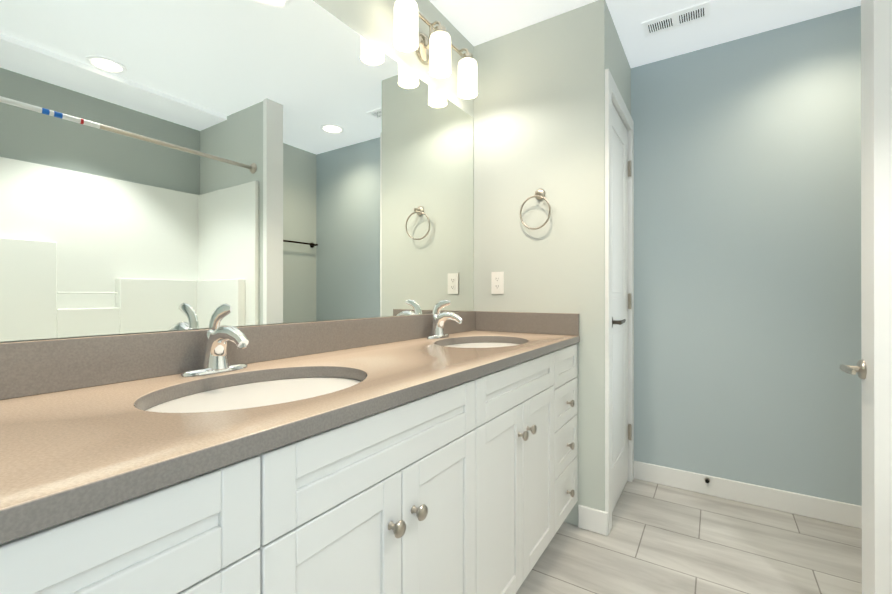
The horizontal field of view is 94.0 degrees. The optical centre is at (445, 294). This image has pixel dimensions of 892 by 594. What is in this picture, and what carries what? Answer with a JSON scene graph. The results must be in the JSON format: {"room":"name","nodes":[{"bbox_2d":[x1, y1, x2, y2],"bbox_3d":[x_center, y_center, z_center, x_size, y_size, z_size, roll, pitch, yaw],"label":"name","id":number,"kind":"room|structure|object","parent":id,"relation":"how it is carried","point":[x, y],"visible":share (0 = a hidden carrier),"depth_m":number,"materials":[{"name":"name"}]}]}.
{"room":"bathroom","nodes":[
{"label":"bathroom","id":0,"kind":"room"},
{"bbox_2d":[0,0,473,342],"bbox_3d":[-0.361,-0.130,1.564,0.100,2.440,3.334,0,0,33],"label":"wall","id":1,"kind":"structure","parent":0,"point":[371,21],"depth_m":1.72,"materials":[{"name":"paint"}]},
{"bbox_2d":[0,0,472,341],"bbox_3d":[-0.411,-0.432,1.385,0.006,1.041,2.039,0,0,33],"label":"mirror","id":2,"kind":"object","parent":1,"relation":"attached to","point":[168,165],"visible":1,"depth_m":1.09,"materials":[{"name":"clear glass"}]},
{"bbox_2d":[0,312,475,399],"bbox_3d":[-0.409,0.141,1.375,0.019,0.102,2.090,0,0,33],"label":"backsplash","id":3,"kind":"structure","parent":1,"relation":"attached to","point":[27,368],"depth_m":0.99,"materials":[{"name":"stone"}]},
{"bbox_2d":[394,0,476,98],"bbox_3d":[-0.045,-1.085,1.829,0.142,0.234,0.646,0,0,33],"label":"sconce","id":4,"kind":"object","parent":1,"relation":"attached to","point":[433,50],"visible":1,"depth_m":1.78,"materials":[{"name":"white glass"}]},
{"bbox_2d":[474,0,630,525],"bbox_3d":[0.628,-0.129,2.372,0.680,2.440,0.703,0,0,33],"label":"wall","id":5,"kind":"structure","parent":0,"point":[539,110],"depth_m":2.03,"materials":[{"name":"paint"}]},
{"bbox_2d":[491,272,503,293],"bbox_3d":[0.270,-0.059,2.178,0.070,0.115,0.008,0,0,33],"label":"electrical outlet plate","id":6,"kind":"object","parent":5,"relation":"attached to","point":[497,282],"visible":1,"depth_m":2.17,"materials":[{"name":"white plastic"}]},
{"bbox_2d":[476,312,578,335],"bbox_3d":[0.392,0.143,2.090,0.546,0.102,0.019,0,0,33],"label":"backsplash","id":7,"kind":"structure","parent":5,"relation":"attached to","point":[560,324],"depth_m":2.06,"materials":[{"name":"stone"}]},
{"bbox_2d":[520,189,550,229],"bbox_3d":[0.440,-0.418,2.038,0.166,0.205,0.058,0,0,33],"label":"towel ring","id":8,"kind":"object","parent":5,"relation":"attached to","point":[539,194],"visible":0.96,"depth_m":2.04,"materials":[{"name":"silver metal"}]},
{"bbox_2d":[578,505,607,535],"bbox_3d":[0.675,1.038,1.912,0.131,0.104,0.014,0,0,33],"label":"baseboard","id":9,"kind":"structure","parent":5,"relation":"attached to","point":[593,520],"depth_m":1.90,"materials":[{"name":"white wood"}]},
{"bbox_2d":[605,68,633,533],"bbox_3d":[0.902,0.033,2.196,0.061,2.116,0.696,0,0,33],"label":"door frame","id":10,"kind":"structure","parent":5,"relation":"attached to","point":[613,95],"depth_m":1.94,"materials":[{"name":"white wood"}]},
{"bbox_2d":[612,103,627,511],"bbox_3d":[0.895,0.064,2.201,0.034,2.034,0.555,0,0,33],"label":"closet door","id":11,"kind":"structure","parent":5,"relation":"in","point":[619,304],"depth_m":2.22,"materials":[{"name":"white wood"}]},
{"bbox_2d":[612,317,625,327],"bbox_3d":[0.840,0.136,2.032,0.057,0.064,0.151,0,0,33],"label":"handle","id":12,"kind":"object","parent":11,"relation":"attached to","point":[619,322],"visible":0.6,"depth_m":1.99,"materials":[{"name":"silver metal"}]},
{"bbox_2d":[628,161,631,439],"bbox_3d":[1.067,0.036,2.414,0.018,1.620,0.012,0,0,33],"label":"closet door hinges","id":13,"kind":"object","parent":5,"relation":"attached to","point":[629,307],"visible":1,"depth_m":2.41,"materials":[{"name":"silver metal"}]},
{"bbox_2d":[429,0,860,67],"bbox_3d":[0.693,-1.377,0.883,2.610,0.050,3.334,0,0,33],"label":"ceiling","id":14,"kind":"structure","parent":0,"point":[475,22],"depth_m":2.03,"materials":[{"name":"paint"}]},
{"bbox_2d":[641,1,710,37],"bbox_3d":[1.130,-1.346,2.045,0.290,0.006,0.135,0,0,33],"label":"ceiling vent","id":15,"kind":"object","parent":14,"relation":"in","point":[681,18],"visible":1,"depth_m":2.04,"materials":[{"name":"white metal"}]},
{"bbox_2d":[516,479,861,593],"bbox_3d":[0.693,1.113,0.879,2.610,0.050,3.334,0,0,33],"label":"floor","id":16,"kind":"structure","parent":0,"point":[660,539],"depth_m":1.75,"materials":[{"name":"tile"}]},
{"bbox_2d":[0,340,579,593],"bbox_3d":[-0.167,0.657,1.224,0.588,0.864,2.078,0,0,33],"label":"bathroom vanity","id":17,"kind":"object","parent":16,"relation":"on","point":[435,451],"depth_m":0.76,"materials":[{"name":"white wood"}]},
{"bbox_2d":[0,332,579,527],"bbox_3d":[-0.179,0.209,1.226,0.567,0.032,2.090,0,0,33],"label":"countertop","id":18,"kind":"structure","parent":17,"relation":"on","point":[58,450],"depth_m":0.70,"materials":[{"name":"beige stone"}]},
{"bbox_2d":[631,5,861,505],"bbox_3d":[1.572,-0.129,2.238,2.610,2.440,0.100,0,0,33],"label":"wall","id":19,"kind":"structure","parent":0,"point":[747,246],"depth_m":2.16,"materials":[{"name":"paint"}]},
{"bbox_2d":[634,461,861,528],"bbox_3d":[1.719,1.039,2.072,1.445,0.104,0.014,0,0,33],"label":"baseboard","id":20,"kind":"structure","parent":19,"relation":"attached to","point":[842,513],"depth_m":2.14,"materials":[{"name":"white wood"}]},
{"bbox_3d":[1.693,-0.131,1.036,0.900,2.440,0.105,0,0,33],"label":"wall","id":21,"kind":"structure","parent":0,"visible":0},
{"bbox_2d":[861,0,891,593],"bbox_3d":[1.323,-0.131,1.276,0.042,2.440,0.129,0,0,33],"label":"door","id":22,"kind":"structure","parent":21,"relation":"attached to","point":[876,186],"depth_m":1.23,"materials":[{"name":"white wood"}]},
{"bbox_2d":[840,359,866,378],"bbox_3d":[1.280,0.239,1.301,0.057,0.062,0.147,0,0,33],"label":"door lever","id":23,"kind":"object","parent":22,"relation":"attached to","point":[860,369],"visible":1,"depth_m":1.31,"materials":[{"name":"silver metal"}]}
]}

